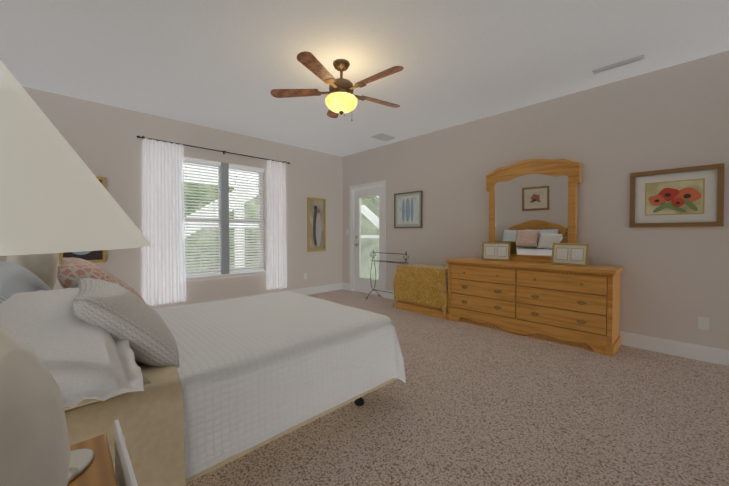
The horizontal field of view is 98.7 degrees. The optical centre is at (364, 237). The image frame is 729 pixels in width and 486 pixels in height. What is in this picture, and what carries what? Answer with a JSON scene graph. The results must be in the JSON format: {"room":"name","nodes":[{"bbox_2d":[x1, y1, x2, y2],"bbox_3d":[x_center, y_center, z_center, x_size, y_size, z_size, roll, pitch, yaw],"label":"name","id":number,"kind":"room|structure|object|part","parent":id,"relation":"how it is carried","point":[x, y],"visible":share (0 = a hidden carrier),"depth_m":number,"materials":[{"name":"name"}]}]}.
{"room":"bedroom","nodes":[
{"label":"bedroom","id":0,"kind":"room"},
{"bbox_2d":[0,58,6,260],"bbox_3d":[-1.903,-0.236,1.319,0.120,2.740,5.460,-1,1,-44],"label":"wall","id":1,"kind":"structure","parent":0,"point":[3,258],"depth_m":2.85,"materials":[{"name":"beige paint"}]},
{"bbox_2d":[22,86,342,308],"bbox_3d":[-2.145,-0.288,4.955,4.810,2.740,0.120,-1,1,-44],"label":"wall","id":2,"kind":"structure","parent":0,"point":[102,140],"depth_m":4.50,"materials":[{"name":"beige paint"}]},
{"bbox_2d":[59,176,106,263],"bbox_3d":[-3.333,-0.223,3.710,0.420,1.045,0.026,-1,1,-44],"label":"framed picture","id":3,"kind":"object","parent":2,"relation":"attached to","point":[98,256],"visible":0.23,"depth_m":3.77,"materials":[{"name":"gold metal"}]},
{"bbox_2d":[62,241,102,261],"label":"art","id":4,"kind":"object","parent":3,"relation":"attached to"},
{"bbox_2d":[137,136,289,305],"bbox_3d":[-2.133,-0.231,4.806,2.216,2.230,0.106,-1,1,-44],"label":"curtains","id":5,"kind":"object","parent":2,"relation":"attached to","point":[153,158],"visible":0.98,"depth_m":4.28,"materials":[{"name":"white fabric"}]},
{"bbox_3d":[-2.139,-1.318,4.798,2.216,0.055,0.088,-1,1,-44],"label":"rod","id":6,"kind":"part","parent":5,"relation":"part of","materials":[{"name":"grey metal"}]},
{"bbox_2d":[177,160,263,274],"bbox_3d":[-2.192,-0.302,4.896,1.298,1.728,0.090,-1,1,-44],"label":"window","id":7,"kind":"structure","parent":2,"relation":"in","point":[219,214],"depth_m":4.86,"materials":[{"name":"white plastic"}]},
{"bbox_2d":[177,156,263,277],"bbox_3d":[-2.172,-0.302,4.875,1.276,1.723,0.056,-1,1,-44],"label":"window blinds","id":8,"kind":"object","parent":7,"relation":"attached to","point":[218,164],"visible":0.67,"depth_m":4.79,"materials":[{"name":"white plastic"}]},
{"bbox_2d":[175,271,267,281],"bbox_3d":[-2.162,0.586,4.878,1.380,0.046,0.085,-1,1,-44],"label":"window sill","id":9,"kind":"structure","parent":2,"relation":"attached to","point":[223,275],"depth_m":4.80,"materials":[{"name":"white wood"}]},
{"bbox_2d":[307,197,325,251],"bbox_3d":[-0.916,-0.255,6.030,0.420,1.025,0.026,-1,1,-44],"label":"framed picture","id":10,"kind":"object","parent":2,"relation":"attached to","point":[316,224],"visible":0.96,"depth_m":6.03},
{"bbox_2d":[313,205,317,210],"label":"art","id":11,"kind":"object","parent":10,"relation":"attached to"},
{"bbox_2d":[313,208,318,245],"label":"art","id":12,"kind":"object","parent":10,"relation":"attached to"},
{"bbox_2d":[316,208,320,213],"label":"art","id":13,"kind":"object","parent":10,"relation":"attached to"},
{"bbox_2d":[315,212,321,246],"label":"art","id":14,"kind":"object","parent":10,"relation":"attached to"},
{"bbox_2d":[154,283,342,309],"bbox_3d":[-2.098,1.015,4.924,4.570,0.135,0.016,-1,1,-44],"label":"baseboard","id":15,"kind":"structure","parent":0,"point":[319,289],"depth_m":5.93,"materials":[{"name":"white"}]},
{"bbox_2d":[0,0,728,156],"bbox_3d":[-0.212,-1.679,2.923,4.810,0.100,5.700,-1,1,-44],"label":"ceiling","id":16,"kind":"structure","parent":0,"point":[227,65],"depth_m":2.76,"materials":[{"name":"white paint"}]},
{"bbox_2d":[270,51,403,120],"bbox_3d":[-0.174,-1.365,2.910,1.284,0.525,1.265,-1,1,-44],"label":"fan","id":17,"kind":"object","parent":16,"relation":"hanging from","point":[341,98],"visible":1,"depth_m":2.83,"materials":[{"name":"brown wood"}]},
{"bbox_3d":[-0.216,-1.245,2.926,0.300,0.128,0.300,-1,1,-44],"label":"lamp shade","id":18,"kind":"part","parent":17,"relation":"part of","materials":[{"name":"yellow glass"}]},
{"bbox_2d":[372,133,394,140],"bbox_3d":[0.311,-1.652,5.159,0.340,0.016,0.240,-1,1,-44],"label":"ceiling vent","id":19,"kind":"object","parent":16,"relation":"in","point":[382,137],"visible":1,"depth_m":5.13,"materials":[{"name":"white metal"}]},
{"bbox_2d":[592,55,644,73],"bbox_3d":[2.373,-1.621,2.939,0.080,0.016,0.380,-1,1,-44],"label":"ceiling vent","id":20,"kind":"object","parent":16,"relation":"in","point":[622,63],"visible":1,"depth_m":2.92,"materials":[{"name":"white metal"}]},
{"bbox_2d":[186,289,728,485],"bbox_3d":[-0.212,1.161,2.963,4.810,0.100,5.700,-1,1,-44],"label":"floor","id":21,"kind":"structure","parent":0,"point":[469,402],"depth_m":1.91,"materials":[{"name":"carpet"}]},
{"bbox_2d":[67,434,116,485],"bbox_3d":[-0.487,0.805,0.302,0.454,0.685,0.800,-1,1,-44],"label":"nightstand","id":22,"kind":"object","parent":21,"relation":"on","point":[98,470],"visible":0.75,"depth_m":0.63,"materials":[{"name":"brown wood"}]},
{"bbox_2d":[0,60,150,485],"bbox_3d":[-0.381,0.125,0.221,0.384,0.674,0.384,-1,1,-44],"label":"lamp","id":23,"kind":"object","parent":22,"relation":"on","point":[56,196],"visible":1,"depth_m":0.24,"materials":[{"name":"fabric"}]},
{"bbox_2d":[68,449,93,482],"bbox_3d":[-0.603,0.453,0.595,0.137,0.008,0.121,-1,1,-44],"label":"coaster","id":24,"kind":"object","parent":22,"relation":"on","point":[81,460],"visible":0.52,"depth_m":0.63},
{"bbox_2d":[114,419,137,485],"bbox_3d":[-0.380,0.786,0.536,0.017,0.713,0.580,-1,1,-44],"label":"picture frame","id":25,"kind":"object","parent":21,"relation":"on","point":[124,474],"visible":1,"depth_m":0.65,"materials":[{"name":"white"}]},
{"bbox_2d":[0,257,405,485],"bbox_3d":[-0.930,0.494,1.910,2.065,1.258,1.591,-1,1,-44],"label":"bed","id":26,"kind":"object","parent":21,"relation":"on","point":[183,395],"visible":0.94,"depth_m":1.31,"materials":[{"name":"white fabric"}]},
{"bbox_2d":[367,250,408,297],"bbox_3d":[0.414,0.644,5.329,0.366,0.862,0.757,-1,1,-44],"label":"rack","id":27,"kind":"object","parent":21,"relation":"on","point":[383,261],"visible":0.67,"depth_m":5.50,"materials":[{"name":"black metal"}]},
{"bbox_2d":[393,263,447,319],"bbox_3d":[0.930,0.773,4.663,0.500,0.708,0.936,-1,1,-44],"label":"chest","id":28,"kind":"object","parent":21,"relation":"on","point":[421,288],"visible":0.92,"depth_m":4.48,"materials":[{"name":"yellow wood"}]},
{"bbox_2d":[445,159,623,356],"bbox_3d":[1.877,0.075,3.706,0.491,2.049,1.796,-1,1,-44],"label":"dresser","id":29,"kind":"object","parent":21,"relation":"on","point":[531,271],"visible":1,"depth_m":3.61,"materials":[{"name":"brown wood"}]},
{"bbox_2d":[481,241,510,261],"bbox_3d":[1.665,0.168,3.966,0.148,0.233,0.327,-1,1,-44],"label":"photo frame","id":30,"kind":"object","parent":29,"relation":"on","point":[491,251],"depth_m":3.96,"materials":[{"name":"gold metal"}]},
{"bbox_2d":[485,159,581,264],"bbox_3d":[2.012,-0.332,3.830,0.116,1.238,1.050,-1,1,-44],"label":"mirror","id":31,"kind":"object","parent":29,"relation":"on","point":[533,202],"depth_m":3.80,"materials":[{"name":"mirror"}]},
{"bbox_2d":[551,242,589,266],"bbox_3d":[2.210,0.174,3.373,0.122,0.238,0.352,-1,1,-44],"label":"photo frame","id":32,"kind":"object","parent":29,"relation":"on","point":[563,254],"depth_m":3.35,"materials":[{"name":"gold metal"}]},
{"bbox_3d":[-2.276,0.779,2.168,0.459,0.685,0.530,-1,1,-44],"label":"nightstand","id":33,"kind":"object","parent":21,"relation":"on","visible":0},
{"bbox_2d":[6,253,58,288],"bbox_3d":[-2.272,0.098,2.148,0.384,0.674,0.384,-1,1,-44],"label":"lamp","id":34,"kind":"object","parent":33,"relation":"on","point":[43,268],"visible":0.12,"depth_m":2.10,"materials":[{"name":"fabric"}]},
{"bbox_2d":[342,50,728,349],"bbox_3d":[1.479,-0.282,4.567,0.120,2.740,5.460,-1,1,-44],"label":"wall","id":35,"kind":"structure","parent":0,"point":[674,281],"depth_m":3.29,"materials":[{"name":"beige paint"}]},
{"bbox_2d":[343,283,349,290],"bbox_3d":[-0.381,0.994,6.424,0.016,0.135,0.230,-1,1,-44],"label":"baseboard","id":36,"kind":"structure","parent":35,"relation":"attached to","point":[345,286],"depth_m":6.41,"materials":[{"name":"white"}]},
{"bbox_2d":[349,180,385,297],"bbox_3d":[0.084,0.015,6.011,0.138,2.105,0.980,-1,1,-44],"label":"door frame","id":37,"kind":"structure","parent":35,"relation":"attached to","point":[351,237],"depth_m":6.27,"materials":[{"name":"white wood"}]},
{"bbox_2d":[354,186,382,295],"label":"door","id":38,"kind":"structure","parent":35,"relation":"in","point":[356,237],"depth_m":6.08,"materials":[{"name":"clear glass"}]},
{"bbox_3d":[-0.148,0.061,6.213,0.055,0.208,0.140,-1,1,-44],"label":"handle","id":39,"kind":"part","parent":38,"relation":"part of","materials":[{"name":"silver metal"}]},
{"bbox_2d":[360,197,378,278],"bbox_3d":[0.105,0.001,6.024,0.017,1.544,0.542,-1,1,-44],"label":"door blind","id":40,"kind":"object","parent":35,"relation":"attached to","point":[366,251],"visible":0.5,"depth_m":6.03,"materials":[{"name":"white"}]},
{"bbox_2d":[394,190,422,227],"bbox_3d":[0.721,-0.467,5.244,0.026,0.600,0.590,-1,1,-44],"label":"picture","id":41,"kind":"object","parent":35,"relation":"attached to","point":[407,209],"visible":1,"depth_m":5.24,"materials":[{"name":"grey paper"}]},
{"bbox_2d":[402,198,404,222],"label":"art","id":42,"kind":"object","parent":41,"relation":"attached to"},
{"bbox_2d":[405,198,409,222],"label":"art","id":43,"kind":"object","parent":41,"relation":"attached to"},
{"bbox_2d":[397,195,418,224],"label":"art","id":44,"kind":"object","parent":41,"relation":"attached to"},
{"bbox_2d":[410,197,413,221],"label":"art","id":45,"kind":"object","parent":41,"relation":"attached to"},
{"bbox_2d":[386,290,728,365],"bbox_3d":[1.853,1.027,4.098,0.016,0.135,4.240,-1,1,-44],"label":"baseboard","id":46,"kind":"structure","parent":35,"relation":"attached to","point":[697,352],"depth_m":2.96,"materials":[{"name":"white"}]},
{"bbox_2d":[629,163,724,226],"bbox_3d":[2.915,-0.380,2.957,0.031,0.550,0.630,-1,1,-44],"label":"framed picture","id":47,"kind":"object","parent":35,"relation":"attached to","point":[692,196],"visible":0.98,"depth_m":2.93,"materials":[{"name":"brown"}]},
{"bbox_2d":[648,194,665,205],"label":"flower","id":48,"kind":"object","parent":47,"relation":"attached to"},
{"bbox_2d":[652,201,671,212],"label":"art","id":49,"kind":"object","parent":47,"relation":"attached to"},
{"bbox_2d":[664,193,671,196],"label":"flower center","id":50,"kind":"object","parent":47,"relation":"attached to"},
{"bbox_2d":[656,187,679,200],"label":"flower","id":51,"kind":"object","parent":47,"relation":"attached to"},
{"bbox_2d":[660,202,686,212],"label":"art","id":52,"kind":"object","parent":47,"relation":"attached to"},
{"bbox_2d":[644,178,704,215],"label":"art","id":53,"kind":"object","parent":47,"relation":"attached to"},
{"bbox_2d":[669,197,686,206],"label":"flower","id":54,"kind":"object","parent":47,"relation":"attached to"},
{"bbox_2d":[683,193,691,198],"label":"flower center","id":55,"kind":"object","parent":47,"relation":"attached to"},
{"bbox_2d":[673,187,701,203],"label":"flower","id":56,"kind":"object","parent":47,"relation":"attached to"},
{"bbox_2d":[683,199,697,210],"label":"art","id":57,"kind":"object","parent":47,"relation":"attached to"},
{"bbox_2d":[698,316,708,329],"bbox_3d":[3.067,0.772,2.835,0.007,0.114,0.070,-1,1,-44],"label":"outlet","id":58,"kind":"object","parent":35,"relation":"attached to","point":[703,323],"visible":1,"depth_m":2.83,"materials":[{"name":"white plastic"}]},
{"label":"outside","id":59,"kind":"structure","parent":0,"visible":0},
{"bbox_2d":[182,183,365,277],"bbox_3d":[-4.635,-1.468,8.564,22.000,13.000,0.001,-1,1,-44],"label":"plane","id":60,"kind":"object","parent":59,"point":[363,229],"depth_m":8.88,"materials":[{"name":"green plant"}]},
{"bbox_2d":[366,196,378,279],"bbox_3d":[3.863,-1.476,9.100,0.001,13.000,16.000,-1,1,-44],"label":"plane","id":61,"kind":"object","parent":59,"point":[373,210],"depth_m":12.81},
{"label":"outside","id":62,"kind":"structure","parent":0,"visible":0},
{"bbox_2d":[182,162,378,266],"bbox_3d":[-1.344,0.189,6.243,7.500,3.750,5.341,-1,1,-44],"label":"porch","id":63,"kind":"object","parent":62,"point":[373,221],"depth_m":6.44,"materials":[{"name":"white"}]}
]}

